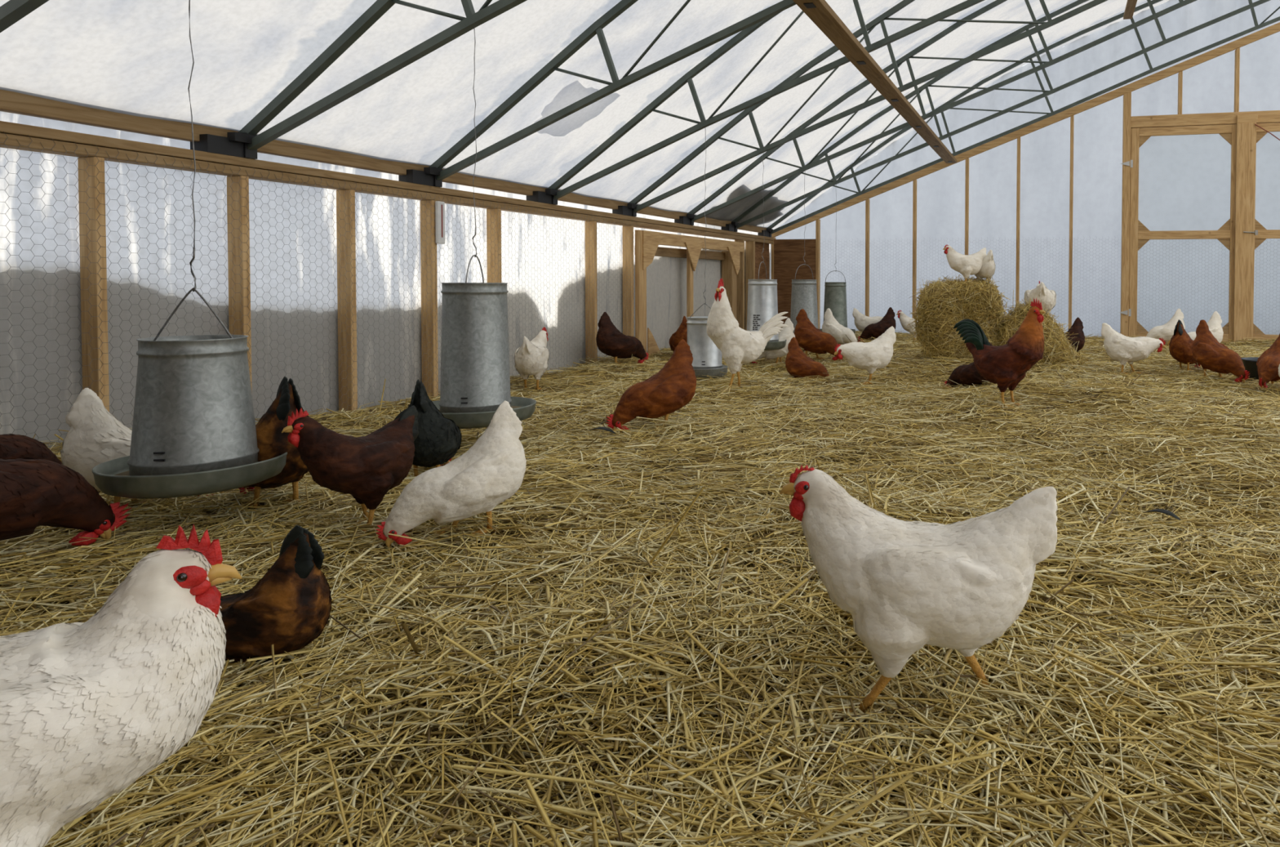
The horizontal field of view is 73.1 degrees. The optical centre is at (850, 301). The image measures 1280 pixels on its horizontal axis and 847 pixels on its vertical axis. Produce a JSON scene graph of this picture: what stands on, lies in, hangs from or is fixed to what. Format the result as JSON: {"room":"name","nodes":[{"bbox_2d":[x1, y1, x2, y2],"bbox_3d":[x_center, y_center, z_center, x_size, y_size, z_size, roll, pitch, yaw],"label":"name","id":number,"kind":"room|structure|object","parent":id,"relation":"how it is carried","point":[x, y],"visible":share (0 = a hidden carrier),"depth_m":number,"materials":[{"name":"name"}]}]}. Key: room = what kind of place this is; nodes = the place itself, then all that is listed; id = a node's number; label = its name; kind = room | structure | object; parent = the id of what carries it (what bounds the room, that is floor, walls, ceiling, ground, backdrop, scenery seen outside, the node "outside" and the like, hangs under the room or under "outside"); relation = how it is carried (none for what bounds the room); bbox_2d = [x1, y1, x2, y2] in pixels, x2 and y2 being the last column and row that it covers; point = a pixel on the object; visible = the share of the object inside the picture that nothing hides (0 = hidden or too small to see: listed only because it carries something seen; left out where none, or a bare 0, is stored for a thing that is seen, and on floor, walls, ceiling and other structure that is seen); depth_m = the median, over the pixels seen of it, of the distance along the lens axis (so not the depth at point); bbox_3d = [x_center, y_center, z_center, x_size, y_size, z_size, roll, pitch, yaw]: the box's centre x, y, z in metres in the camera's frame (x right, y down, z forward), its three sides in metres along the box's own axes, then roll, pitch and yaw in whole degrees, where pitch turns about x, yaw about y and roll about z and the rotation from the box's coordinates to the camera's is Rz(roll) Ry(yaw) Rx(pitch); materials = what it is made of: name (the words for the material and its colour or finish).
{"room":"farm building","nodes":[
{"label":"farm building","id":0,"kind":"room"},
{"bbox_2d":[0,111,770,448],"bbox_3d":[-2.613,-0.042,5.263,0.001,1.490,12.560,1,2,14],"label":"wall","id":1,"kind":"structure","parent":0,"point":[666,277],"depth_m":4.12,"materials":[{"name":"plastic"}]},
{"bbox_2d":[0,0,1169,229],"bbox_3d":[4.531,-2.425,3.434,14.700,3.464,12.560,1,2,14],"label":"roof","id":2,"kind":"structure","parent":0,"point":[130,57],"depth_m":4.95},
{"bbox_2d":[0,0,48,32],"bbox_3d":[3.892,-2.324,0.854,14.680,3.510,0.230,1,2,14],"label":"roof truss","id":3,"kind":"object","parent":2,"relation":"attached to","point":[13,11],"visible":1,"depth_m":2.57,"materials":[{"name":"metal"}]},
{"bbox_2d":[92,0,287,498],"bbox_3d":[-1.935,-0.312,2.435,0.455,1.698,0.455,1,2,14],"label":"pet feeder","id":4,"kind":"object","parent":3,"relation":"hanging from","point":[193,433],"visible":1,"depth_m":2.34,"materials":[{"name":"metal"}]},
{"bbox_2d":[0,120,773,244],"bbox_3d":[-2.534,-0.665,5.300,0.093,0.085,12.100,1,2,14],"label":"wall plate","id":5,"kind":"object","parent":3,"relation":"attached to","point":[14,131],"visible":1,"depth_m":4.07,"materials":[{"name":"wood"}]},
{"bbox_2d":[792,0,956,163],"bbox_3d":[-0.231,-1.637,4.457,0.140,0.081,12.620,1,2,14],"label":"purlin","id":6,"kind":"object","parent":3,"relation":"attached to","point":[819,11],"visible":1,"depth_m":5.76,"materials":[{"name":"brown wood"}]},
{"bbox_2d":[1123,0,1137,19],"bbox_3d":[1.787,-3.204,3.805,0.100,0.040,12.400,1,2,14],"label":"purlin","id":7,"kind":"object","parent":3,"relation":"attached to","point":[1131,4],"visible":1,"depth_m":9.46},
{"bbox_2d":[190,0,527,159],"bbox_3d":[4.185,-2.354,2.038,14.680,3.510,0.230,1,2,14],"label":"roof truss","id":8,"kind":"object","parent":2,"relation":"attached to","point":[245,143],"visible":0.94,"depth_m":3.75,"materials":[{"name":"metal"}]},
{"bbox_2d":[432,26,536,428],"bbox_3d":[-1.642,-0.333,3.619,0.496,1.715,0.496,1,2,14],"label":"pet feeder","id":9,"kind":"object","parent":8,"relation":"hanging from","point":[475,373],"visible":0.81,"depth_m":3.52,"materials":[{"name":"metal"}]},
{"bbox_2d":[0,89,766,232],"bbox_3d":[-2.554,-0.804,5.301,0.050,0.097,12.100,1,2,14],"label":"beam","id":10,"kind":"structure","parent":2,"relation":"attached to","point":[12,102],"depth_m":4.08,"materials":[{"name":"wood"}]},
{"bbox_2d":[398,0,796,186],"bbox_3d":[4.478,-2.383,3.222,14.680,3.510,0.230,1,2,14],"label":"roof truss","id":11,"kind":"object","parent":2,"relation":"attached to","point":[433,175],"visible":0.95,"depth_m":4.83,"materials":[{"name":"metal"}]},
{"bbox_2d":[526,0,984,204],"bbox_3d":[4.771,-2.413,4.406,14.680,3.510,0.230,1,2,14],"label":"roof truss","id":12,"kind":"object","parent":2,"relation":"attached to","point":[551,195],"visible":0.96,"depth_m":5.95,"materials":[{"name":"metal"}]},
{"bbox_2d":[686,139,728,378],"bbox_3d":[-1.056,-0.352,5.988,0.334,1.795,0.334,1,2,14],"label":"pet feeder","id":13,"kind":"object","parent":12,"relation":"hanging from","point":[707,357],"visible":0.75,"depth_m":5.89,"materials":[{"name":"metal"}]},
{"bbox_2d":[612,0,1107,216],"bbox_3d":[5.064,-2.443,5.590,14.680,3.510,0.230,1,2,14],"label":"roof truss","id":14,"kind":"object","parent":2,"relation":"attached to","point":[631,210],"visible":0.94,"depth_m":7.00,"materials":[{"name":"metal"}]},
{"bbox_2d":[746,156,786,350],"bbox_3d":[-0.762,-0.435,7.171,0.415,1.690,0.415,1,2,14],"label":"pet feeder","id":15,"kind":"object","parent":14,"relation":"hanging from","point":[762,304],"visible":0.64,"depth_m":7.07,"materials":[{"name":"silver metal"}]},
{"bbox_2d":[674,0,1197,225],"bbox_3d":[5.358,-2.473,6.774,14.680,3.510,0.230,1,2,14],"label":"roof truss","id":16,"kind":"object","parent":2,"relation":"attached to","point":[691,217],"visible":0.91,"depth_m":8.04,"materials":[{"name":"metal"}]},
{"bbox_2d":[790,177,817,333],"bbox_3d":[-0.469,-0.460,8.355,0.435,1.700,0.435,1,2,14],"label":"pet feeder","id":17,"kind":"object","parent":16,"relation":"hanging from","point":[804,292],"visible":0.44,"depth_m":8.26,"materials":[{"name":"metal"}]},
{"bbox_2d":[721,0,1271,231],"bbox_3d":[5.651,-2.503,7.958,14.680,3.510,0.230,1,2,14],"label":"roof truss","id":18,"kind":"object","parent":2,"relation":"attached to","point":[735,225],"visible":0.85,"depth_m":9.17,"materials":[{"name":"metal"}]},
{"bbox_2d":[819,184,855,333],"bbox_3d":[-0.176,-0.469,9.539,0.466,1.740,0.466,1,2,14],"label":"pet feeder","id":19,"kind":"object","parent":18,"relation":"hanging from","point":[835,292],"visible":0.48,"depth_m":9.44,"materials":[{"name":"grey metal"}]},
{"bbox_2d":[757,0,1279,236],"bbox_3d":[5.944,-2.532,9.142,14.680,3.510,0.230,1,2,14],"label":"roof truss","id":20,"kind":"object","parent":2,"relation":"attached to","point":[769,231],"visible":0.84,"depth_m":10.21,"materials":[{"name":"metal"}]},
{"bbox_2d":[0,329,1279,846],"bbox_3d":[4.515,0.649,3.536,14.720,0.172,12.600,1,2,14],"label":"floor","id":21,"kind":"structure","parent":0,"point":[397,756],"depth_m":3.25,"materials":[{"name":"soil"}]},
{"bbox_2d":[77,156,109,411],"bbox_3d":[-3.031,0.040,3.324,0.090,1.225,0.038,1,2,14],"label":"stud","id":22,"kind":"object","parent":21,"relation":"on","point":[93,224],"visible":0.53,"depth_m":3.30,"materials":[{"name":"wood"}]},
{"bbox_2d":[0,132,638,451],"bbox_3d":[-2.592,-0.034,4.897,0.001,1.255,5.485,1,2,14],"label":"netting","id":23,"kind":"object","parent":22,"relation":"attached to","point":[4,132],"visible":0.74,"depth_m":4.09,"materials":[{"name":"metal"}]},
{"bbox_2d":[226,175,252,393],"bbox_3d":[-2.885,0.025,3.916,0.090,1.225,0.038,1,2,14],"label":"stud","id":24,"kind":"object","parent":21,"relation":"on","point":[236,224],"visible":0.46,"depth_m":3.89,"materials":[{"name":"wood"}]},
{"bbox_2d":[336,189,357,414],"bbox_3d":[-2.738,0.010,4.508,0.090,1.225,0.038,1,2,14],"label":"stud","id":25,"kind":"object","parent":21,"relation":"on","point":[347,244],"visible":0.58,"depth_m":4.49,"materials":[{"name":"wood"}]},
{"bbox_2d":[420,200,438,397],"bbox_3d":[-2.591,-0.005,5.099,0.090,1.225,0.038,1,2,14],"label":"stud","id":26,"kind":"object","parent":21,"relation":"on","point":[426,244],"visible":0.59,"depth_m":5.08,"materials":[{"name":"wood"}]},
{"bbox_2d":[435,200,444,244],"bbox_3d":[-2.520,-0.482,5.097,0.030,0.260,0.060,1,2,14],"label":"thermometer","id":27,"kind":"object","parent":26,"relation":"attached to","point":[439,206],"visible":1,"depth_m":5.08,"materials":[{"name":"white plastic"}]},
{"bbox_2d":[486,208,501,282],"bbox_3d":[-2.445,-0.020,5.691,0.090,1.225,0.038,1,2,14],"label":"stud","id":28,"kind":"object","parent":21,"relation":"on","point":[491,239],"visible":0.44,"depth_m":5.67,"materials":[{"name":"wood"}]},
{"bbox_2d":[585,221,597,363],"bbox_3d":[-2.152,-0.050,6.875,0.090,1.225,0.038,1,2,14],"label":"stud","id":29,"kind":"object","parent":21,"relation":"on","point":[589,229],"visible":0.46,"depth_m":6.86,"materials":[{"name":"wood"}]},
{"bbox_2d":[622,225,634,356],"bbox_3d":[-2.005,-0.064,7.469,0.090,1.225,0.042,1,2,14],"label":"stud","id":30,"kind":"object","parent":21,"relation":"on","point":[628,273],"visible":0.55,"depth_m":7.45,"materials":[{"name":"wood"}]},
{"bbox_2d":[0,330,1279,846],"bbox_3d":[2.206,0.537,4.747,9.588,0.318,11.053,1,2,14],"label":"bedding","id":31,"kind":"object","parent":21,"relation":"on","point":[1148,700],"visible":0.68,"depth_m":1.62,"materials":[{"name":"plant"}]},
{"bbox_2d":[0,433,62,464],"bbox_3d":[-2.781,0.454,2.677,0.218,0.394,0.428,1,2,34],"label":"hen","id":32,"kind":"object","parent":31,"relation":"on","point":[12,446],"visible":0.39,"depth_m":2.71,"materials":[{"name":"brown"}]},
{"bbox_2d":[0,457,132,555],"bbox_3d":[-2.149,0.423,2.092,0.255,0.474,0.513,1,2,31],"label":"hen","id":33,"kind":"object","parent":31,"relation":"on","point":[34,492],"visible":1,"depth_m":2.12,"materials":[{"name":"brown"}]},
{"bbox_2d":[0,524,242,846],"bbox_3d":[-0.900,0.475,0.841,0.458,0.438,0.243,-1,2,-42],"label":"hen","id":34,"kind":"object","parent":31,"relation":"on","point":[88,708],"visible":1,"depth_m":0.86,"materials":[{"name":"white"}]},
{"bbox_2d":[60,387,223,511],"bbox_3d":[-2.294,0.474,2.720,0.223,0.411,0.434,1,2,33],"label":"hen","id":35,"kind":"object","parent":31,"relation":"on","point":[95,436],"visible":0.33,"depth_m":2.57,"materials":[{"name":"white"}]},
{"bbox_2d":[238,376,308,508],"bbox_3d":[-1.895,0.443,2.688,0.449,0.425,0.230,1,2,34],"label":"hen","id":36,"kind":"object","parent":31,"relation":"on","point":[272,442],"visible":0.41,"depth_m":2.56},
{"bbox_2d":[219,524,331,662],"bbox_3d":[-1.216,0.603,1.667,0.340,0.323,0.173,1,2,12],"label":"hen","id":37,"kind":"object","parent":31,"relation":"on","point":[289,607],"visible":0.69,"depth_m":1.61,"materials":[{"name":"brown"}]},
{"bbox_2d":[281,404,418,533],"bbox_3d":[-1.460,0.490,2.489,0.200,0.387,0.406,1,2,16],"label":"hen","id":38,"kind":"object","parent":31,"relation":"on","point":[365,468],"visible":1,"depth_m":2.40,"materials":[{"name":"brown"}]},
{"bbox_2d":[407,378,462,476],"bbox_3d":[-1.582,0.475,3.139,0.213,0.393,0.418,0,2,-11],"label":"hen","id":39,"kind":"object","parent":31,"relation":"on","point":[438,439],"visible":0.81,"depth_m":2.99,"materials":[{"name":"black"}]},
{"bbox_2d":[374,400,526,546],"bbox_3d":[-1.149,0.489,2.402,0.398,0.382,0.206,-1,2,-29],"label":"hen","id":40,"kind":"object","parent":31,"relation":"on","point":[492,469],"visible":1,"depth_m":2.36,"materials":[{"name":"white"}]},
{"bbox_2d":[514,327,549,391],"bbox_3d":[-2.134,0.388,5.548,0.216,0.412,0.439,0,2,-11],"label":"hen","id":41,"kind":"object","parent":31,"relation":"on","point":[531,357],"visible":1,"depth_m":5.44,"materials":[{"name":"white"}]},
{"bbox_2d":[588,426,615,433],"bbox_3d":[-1.126,0.582,3.758,0.157,0.023,0.056,1,2,14],"label":"feather","id":42,"kind":"object","parent":31,"relation":"on","point":[607,428],"visible":1,"depth_m":3.74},
{"bbox_2d":[595,311,648,364],"bbox_3d":[-1.856,0.301,6.764,0.245,0.440,0.465,1,2,32],"label":"hen","id":43,"kind":"object","parent":31,"relation":"on","point":[611,341],"visible":0.99,"depth_m":6.62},
{"bbox_2d":[605,338,696,431],"bbox_3d":[-0.969,0.406,4.026,0.468,0.431,0.234,-1,2,-36],"label":"hen","id":44,"kind":"object","parent":31,"relation":"on","point":[667,391],"visible":0.99,"depth_m":3.97,"materials":[{"name":"brown"}]},
{"bbox_2d":[706,278,788,391],"bbox_3d":[-0.674,0.215,5.469,0.566,0.735,0.241,0,2,-25],"label":"rooster","id":45,"kind":"object","parent":31,"relation":"on","point":[738,346],"visible":0.98,"depth_m":5.33},
{"bbox_2d":[749,317,795,364],"bbox_3d":[-0.704,0.355,7.312,0.441,0.412,0.227,0,2,-16],"label":"hen","id":46,"kind":"object","parent":31,"relation":"on","point":[787,333],"visible":0.4,"depth_m":7.27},
{"bbox_2d":[794,308,843,360],"bbox_3d":[-0.288,0.304,7.587,0.503,0.466,0.256,1,2,22],"label":"hen","id":47,"kind":"object","parent":31,"relation":"on","point":[811,339],"visible":0.84,"depth_m":7.53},
{"bbox_2d":[834,325,896,384],"bbox_3d":[0.103,0.389,5.960,0.492,0.408,0.233,-1,2,-26],"label":"hen","id":48,"kind":"object","parent":31,"relation":"on","point":[877,353],"visible":0.99,"depth_m":5.88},
{"bbox_2d":[852,307,883,340],"bbox_3d":[0.245,0.273,9.954,0.458,0.380,0.218,0,2,-6],"label":"hen","id":49,"kind":"object","parent":31,"relation":"on","point":[861,321],"visible":0.58,"depth_m":9.88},
{"bbox_2d":[857,306,896,342],"bbox_3d":[0.308,0.282,9.741,0.452,0.426,0.235,0,2,-19],"label":"hen","id":50,"kind":"object","parent":31,"relation":"on","point":[873,330],"visible":0.74,"depth_m":9.69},
{"bbox_2d":[779,464,1057,719],"bbox_3d":[0.114,0.495,1.437,0.477,0.419,0.228,0,1,-3],"label":"hen","id":51,"kind":"object","parent":31,"relation":"on","point":[905,586],"visible":1,"depth_m":1.37,"materials":[{"name":"white"}]},
{"bbox_2d":[953,297,1045,407],"bbox_3d":[0.853,0.293,4.809,0.564,0.632,0.241,1,2,28],"label":"rooster","id":52,"kind":"object","parent":31,"relation":"on","point":[1006,365],"visible":1,"depth_m":4.69},
{"bbox_2d":[1063,316,1084,351],"bbox_3d":[1.941,0.350,7.645,0.438,0.408,0.225,0,2,-13],"label":"hen","id":53,"kind":"object","parent":31,"relation":"on","point":[1077,331],"visible":0.37,"depth_m":7.60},
{"bbox_2d":[1101,322,1165,374],"bbox_3d":[2.203,0.372,6.479,0.477,0.397,0.228,1,2,19],"label":"hen","id":54,"kind":"object","parent":31,"relation":"on","point":[1119,347],"visible":0.98,"depth_m":6.42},
{"bbox_2d":[1142,508,1181,519],"bbox_3d":[0.947,0.646,2.522,0.044,0.023,0.130,-1,2,-39],"label":"feather","id":55,"kind":"object","parent":31,"relation":"on","point":[1162,510],"visible":0.96,"depth_m":2.51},
{"bbox_2d":[1146,308,1185,345],"bbox_3d":[3.568,0.299,9.467,0.471,0.439,0.242,0,1,-1],"label":"hen","id":56,"kind":"object","parent":31,"relation":"on","point":[1166,331],"visible":0.64,"depth_m":9.41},
{"bbox_2d":[1187,311,1223,342],"bbox_3d":[3.257,0.306,7.793,0.458,0.424,0.236,0,1,3],"label":"hen","id":57,"kind":"object","parent":31,"relation":"on","point":[1214,324],"visible":0.34,"depth_m":7.73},
{"bbox_2d":[1191,320,1249,383],"bbox_3d":[2.806,0.373,6.269,0.250,0.452,0.490,-1,2,-37],"label":"hen","id":58,"kind":"object","parent":31,"relation":"on","point":[1207,352],"visible":0.98,"depth_m":6.23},
{"bbox_2d":[1256,333,1279,390],"bbox_3d":[2.920,0.389,5.723,0.229,0.423,0.450,2,2,45],"label":"hen","id":59,"kind":"object","parent":31,"relation":"on","point":[1268,363],"visible":1,"depth_m":5.64,"materials":[{"name":"brown"}]},
{"bbox_2d":[635,230,646,352],"bbox_3d":[-1.911,-0.049,7.552,0.042,1.190,0.140,1,2,14],"label":"post","id":60,"kind":"object","parent":21,"relation":"on","point":[640,274],"visible":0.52,"depth_m":7.50,"materials":[{"name":"wood"}]},
{"bbox_2d":[642,230,661,270],"bbox_3d":[-1.844,-0.467,7.689,0.014,0.360,0.340,1,2,14],"label":"gusset plate","id":61,"kind":"object","parent":60,"relation":"attached to","point":[651,239],"visible":1,"depth_m":7.63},
{"bbox_2d":[647,327,661,355],"bbox_3d":[-1.834,0.381,7.765,0.014,0.280,0.270,1,2,14],"label":"gusset plate","id":62,"kind":"object","parent":60,"relation":"attached to","point":[652,345],"visible":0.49,"depth_m":7.68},
{"bbox_2d":[669,315,687,351],"bbox_3d":[-1.565,0.327,7.604,0.217,0.402,0.426,-1,2,-33],"label":"hen","id":63,"kind":"object","parent":21,"relation":"on","point":[681,333],"visible":0.53,"depth_m":7.44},
{"bbox_2d":[686,249,693,320],"bbox_3d":[-1.665,-0.018,8.594,0.040,1.075,0.080,1,2,14],"label":"post","id":64,"kind":"object","parent":21,"relation":"on","point":[689,267],"visible":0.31,"depth_m":8.56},
{"bbox_2d":[721,251,736,319],"bbox_3d":[-1.425,-0.046,9.719,0.135,1.075,0.140,1,2,14],"label":"post","id":65,"kind":"object","parent":21,"relation":"on","point":[728,273],"visible":0.47,"depth_m":9.65,"materials":[{"name":"wood"}]},
{"bbox_2d":[654,246,724,260],"bbox_3d":[-1.730,-0.497,8.655,0.045,0.090,2.050,1,2,14],"label":"lintel","id":66,"kind":"object","parent":65,"relation":"attached to","point":[660,251],"visible":0.69,"depth_m":8.54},
{"bbox_2d":[658,232,744,252],"bbox_3d":[-1.595,-0.618,8.809,0.040,0.115,2.480,1,2,14],"label":"beam","id":67,"kind":"structure","parent":65,"relation":"on","point":[667,239],"depth_m":8.77,"materials":[{"name":"wood"}]},
{"bbox_2d":[684,242,702,271],"bbox_3d":[-1.623,-0.455,8.583,0.014,0.290,0.419,1,2,14],"label":"gusset plate","id":68,"kind":"object","parent":67,"relation":"attached to","point":[694,250],"visible":1,"depth_m":8.57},
{"bbox_2d":[727,246,739,275],"bbox_3d":[-1.361,-0.467,9.641,0.014,0.320,0.360,1,2,14],"label":"gusset plate","id":69,"kind":"object","parent":65,"relation":"attached to","point":[734,252],"visible":1,"depth_m":9.69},
{"bbox_2d":[734,240,744,328],"bbox_3d":[-1.351,-0.130,10.069,0.110,1.225,0.060,1,2,14],"label":"stud","id":70,"kind":"object","parent":21,"relation":"on","point":[740,276],"visible":0.52,"depth_m":10.04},
{"bbox_2d":[745,240,755,330],"bbox_3d":[-1.264,-0.139,10.419,0.110,1.225,0.060,1,2,14],"label":"stud","id":71,"kind":"object","parent":21,"relation":"on","point":[749,245],"visible":0.49,"depth_m":10.38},
{"bbox_2d":[755,242,768,279],"bbox_3d":[-1.206,-0.149,10.837,0.019,1.225,0.780,1,2,14],"label":"plywood board","id":72,"kind":"object","parent":71,"relation":"attached to","point":[759,246],"visible":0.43,"depth_m":10.93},
{"bbox_2d":[770,237,775,279],"bbox_3d":[-1.054,-0.208,11.286,0.040,1.319,0.088,1,2,14],"label":"stud","id":73,"kind":"object","parent":21,"relation":"on","point":[772,245],"visible":0.22,"depth_m":11.23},
{"bbox_2d":[773,239,815,328],"bbox_3d":[-0.756,-0.189,11.181,0.600,1.290,0.015,1,2,14],"label":"plywood board","id":74,"kind":"object","parent":73,"relation":"attached to","point":[788,254],"visible":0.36,"depth_m":11.18,"materials":[{"name":"wood"}]},
{"bbox_2d":[785,337,829,381],"bbox_3d":[-0.307,0.468,6.283,0.410,0.385,0.213,1,2,17],"label":"hen","id":75,"kind":"object","parent":21,"relation":"on","point":[797,363],"visible":0.78,"depth_m":6.23,"materials":[{"name":"brown"}]},
{"bbox_2d":[815,218,820,328],"bbox_3d":[-0.442,-0.320,11.132,0.040,1.557,0.088,1,2,14],"label":"stud","id":76,"kind":"object","parent":21,"relation":"on","point":[817,221],"visible":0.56,"depth_m":11.09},
{"bbox_2d":[817,235,1121,334],"bbox_3d":[1.434,-0.179,10.620,3.865,1.276,0.001,1,2,14],"label":"netting","id":77,"kind":"object","parent":76,"relation":"attached to","point":[1077,236],"visible":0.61,"depth_m":10.50,"materials":[{"name":"metal"}]},
{"bbox_2d":[822,308,858,344],"bbox_3d":[-0.099,0.291,8.718,0.459,0.424,0.236,1,2,32],"label":"hen","id":78,"kind":"object","parent":21,"relation":"on","point":[830,325],"visible":0.72,"depth_m":8.66,"materials":[{"name":"white"}]},
{"bbox_2d":[865,198,870,316],"bbox_3d":[0.219,-0.442,10.965,0.040,1.813,0.088,1,2,14],"label":"stud","id":79,"kind":"object","parent":21,"relation":"on","point":[867,201],"visible":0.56,"depth_m":10.93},
{"bbox_2d":[896,310,918,342],"bbox_3d":[0.758,0.300,9.865,0.439,0.398,0.209,0,1,4],"label":"hen","id":80,"kind":"object","parent":21,"relation":"on","point":[904,320],"visible":0.56,"depth_m":9.82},
{"bbox_2d":[911,179,916,318],"bbox_3d":[0.831,-0.554,10.811,0.040,2.051,0.088,1,2,14],"label":"stud","id":81,"kind":"object","parent":21,"relation":"on","point":[914,182],"visible":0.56,"depth_m":10.77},
{"bbox_2d":[906,274,1010,362],"bbox_3d":[0.924,0.194,7.049,0.888,0.912,0.817,0,2,9],"label":"bale","id":82,"kind":"object","parent":21,"relation":"on","point":[942,304],"visible":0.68,"depth_m":6.77},
{"bbox_2d":[942,244,986,283],"bbox_3d":[0.951,-0.300,6.946,0.393,0.344,0.188,0,2,-16],"label":"hen","id":83,"kind":"object","parent":82,"relation":"on","point":[967,265],"visible":1,"depth_m":6.88,"materials":[{"name":"white"}]},
{"bbox_2d":[973,249,995,280],"bbox_3d":[1.121,-0.277,7.076,0.179,0.312,0.376,0,2,-16],"label":"hen","id":84,"kind":"object","parent":82,"relation":"on","point":[988,268],"visible":0.62,"depth_m":6.93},
{"bbox_2d":[964,158,968,254],"bbox_3d":[1.486,-0.675,10.646,0.040,2.305,0.088,1,2,14],"label":"stud","id":85,"kind":"object","parent":21,"relation":"on","point":[966,176],"visible":0.56,"depth_m":10.59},
{"bbox_2d":[944,342,992,387],"bbox_3d":[0.824,0.457,5.739,0.377,0.354,0.195,1,2,15],"label":"hen","id":86,"kind":"object","parent":21,"relation":"on","point":[967,374],"visible":0.63,"depth_m":5.68,"materials":[{"name":"brown"}]},
{"bbox_2d":[1015,137,1020,304],"bbox_3d":[2.113,-0.790,10.488,0.040,2.548,0.088,1,2,14],"label":"stud","id":87,"kind":"object","parent":21,"relation":"on","point":[1018,181],"visible":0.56,"depth_m":10.44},
{"bbox_2d":[994,289,1093,368],"bbox_3d":[1.530,0.295,6.941,0.964,0.773,0.846,1,2,15],"label":"heap","id":88,"kind":"object","parent":21,"relation":"on","point":[1057,348],"visible":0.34,"depth_m":6.73,"materials":[{"name":"plant"}]},
{"bbox_2d":[1023,280,1056,314],"bbox_3d":[1.592,0.016,6.991,0.269,0.375,0.404,1,2,16],"label":"hen","id":89,"kind":"object","parent":88,"relation":"on","point":[1047,297],"visible":0.77,"depth_m":6.86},
{"bbox_2d":[1068,115,1074,328],"bbox_3d":[2.741,-0.906,10.329,0.040,2.792,0.088,1,2,14],"label":"stud","id":90,"kind":"object","parent":21,"relation":"on","point":[1072,117],"visible":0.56,"depth_m":10.28,"materials":[{"name":"wood"}]},
{"bbox_2d":[1168,319,1199,371],"bbox_3d":[2.789,0.358,6.843,0.449,0.426,0.230,-1,2,-41],"label":"hen","id":91,"kind":"object","parent":21,"relation":"on","point":[1180,344],"visible":0.77,"depth_m":6.71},
{"bbox_2d":[1233,122,1256,342],"bbox_3d":[4.641,-0.788,9.775,0.210,2.600,0.040,1,2,14],"label":"post","id":92,"kind":"object","parent":21,"relation":"on","point":[1246,139],"visible":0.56,"depth_m":9.76,"materials":[{"name":"wood"}]},
{"bbox_2d":[1243,230,1257,235],"bbox_3d":[4.690,-0.804,9.734,0.155,0.055,0.015,1,2,14],"label":"latch","id":93,"kind":"object","parent":92,"relation":"attached to","point":[1255,232],"depth_m":9.72,"materials":[{"name":"metal"}]},
{"bbox_2d":[1254,124,1279,140],"bbox_3d":[5.189,-1.672,9.589,0.972,0.790,0.014,1,2,13],"label":"cord","id":94,"kind":"object","parent":92,"relation":"attached to","point":[1255,124],"visible":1,"depth_m":9.66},
{"bbox_2d":[1240,356,1278,382],"bbox_3d":[3.172,0.527,6.390,0.310,0.165,0.310,1,2,14],"label":"tub","id":95,"kind":"object","parent":21,"relation":"on","point":[1249,362],"visible":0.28,"depth_m":6.33,"materials":[{"name":"rubber"}]},
{"bbox_2d":[770,0,1279,337],"bbox_3d":[6.037,-1.839,9.547,14.700,4.922,0.100,1,2,14],"label":"wall","id":96,"kind":"structure","parent":0,"point":[1208,86],"depth_m":10.44,"materials":[{"name":"plastic"}]},
{"bbox_2d":[770,22,1279,237],"bbox_3d":[2.466,-2.241,10.336,7.320,2.857,0.045,1,2,14],"label":"rafter","id":97,"kind":"object","parent":96,"relation":"attached to","point":[1274,28],"visible":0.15,"depth_m":10.29,"materials":[{"name":"wood"}]},
{"bbox_2d":[1118,124,1236,342],"bbox_3d":[3.943,-0.796,9.992,1.360,2.600,0.073,1,2,14],"label":"door","id":98,"kind":"structure","parent":96,"relation":"in","point":[1183,179],"depth_m":10.00,"materials":[{"name":"wood"}]},
{"bbox_2d":[1136,237,1232,333],"bbox_3d":[4.006,-0.180,9.973,1.068,1.170,0.001,1,2,14],"label":"netting","id":99,"kind":"object","parent":98,"relation":"attached to","point":[1143,237],"visible":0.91,"depth_m":9.97,"materials":[{"name":"metal"}]},
{"bbox_2d":[1120,91,1279,336],"bbox_3d":[4.623,-1.012,9.850,2.675,3.044,0.108,1,2,14],"label":"door frame","id":100,"kind":"structure","parent":96,"relation":"attached to","point":[1127,96],"depth_m":10.07,"materials":[{"name":"wood"}]},
{"bbox_2d":[1177,71,1182,114],"bbox_3d":[3.963,-2.499,9.986,0.040,0.525,0.088,1,2,14],"label":"stud","id":101,"kind":"object","parent":100,"relation":"on","point":[1180,73],"visible":1,"depth_m":9.95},
{"bbox_2d":[1234,47,1239,111],"bbox_3d":[4.575,-2.612,9.832,0.040,0.762,0.088,1,2,14],"label":"stud","id":102,"kind":"object","parent":100,"relation":"on","point":[1237,64],"visible":1,"depth_m":9.79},
{"bbox_2d":[1236,114,1257,123],"bbox_3d":[4.654,-2.138,9.742,0.225,0.100,0.038,1,2,14],"label":"door stop","id":103,"kind":"object","parent":96,"relation":"attached to","point":[1246,118],"visible":1,"depth_m":9.72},
{"bbox_2d":[1253,122,1279,340],"bbox_3d":[5.266,-0.783,9.678,1.240,2.600,0.048,1,2,14],"label":"door","id":104,"kind":"structure","parent":96,"relation":"in","point":[1267,213],"depth_m":9.78,"materials":[{"name":"plastic"}]},
{"bbox_2d":[1253,236,1279,336],"bbox_3d":[5.250,-0.167,9.665,1.031,1.170,0.001,1,2,14],"label":"netting","id":105,"kind":"object","parent":104,"relation":"attached to","point":[1260,237],"visible":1,"depth_m":9.75,"materials":[{"name":"metal"}]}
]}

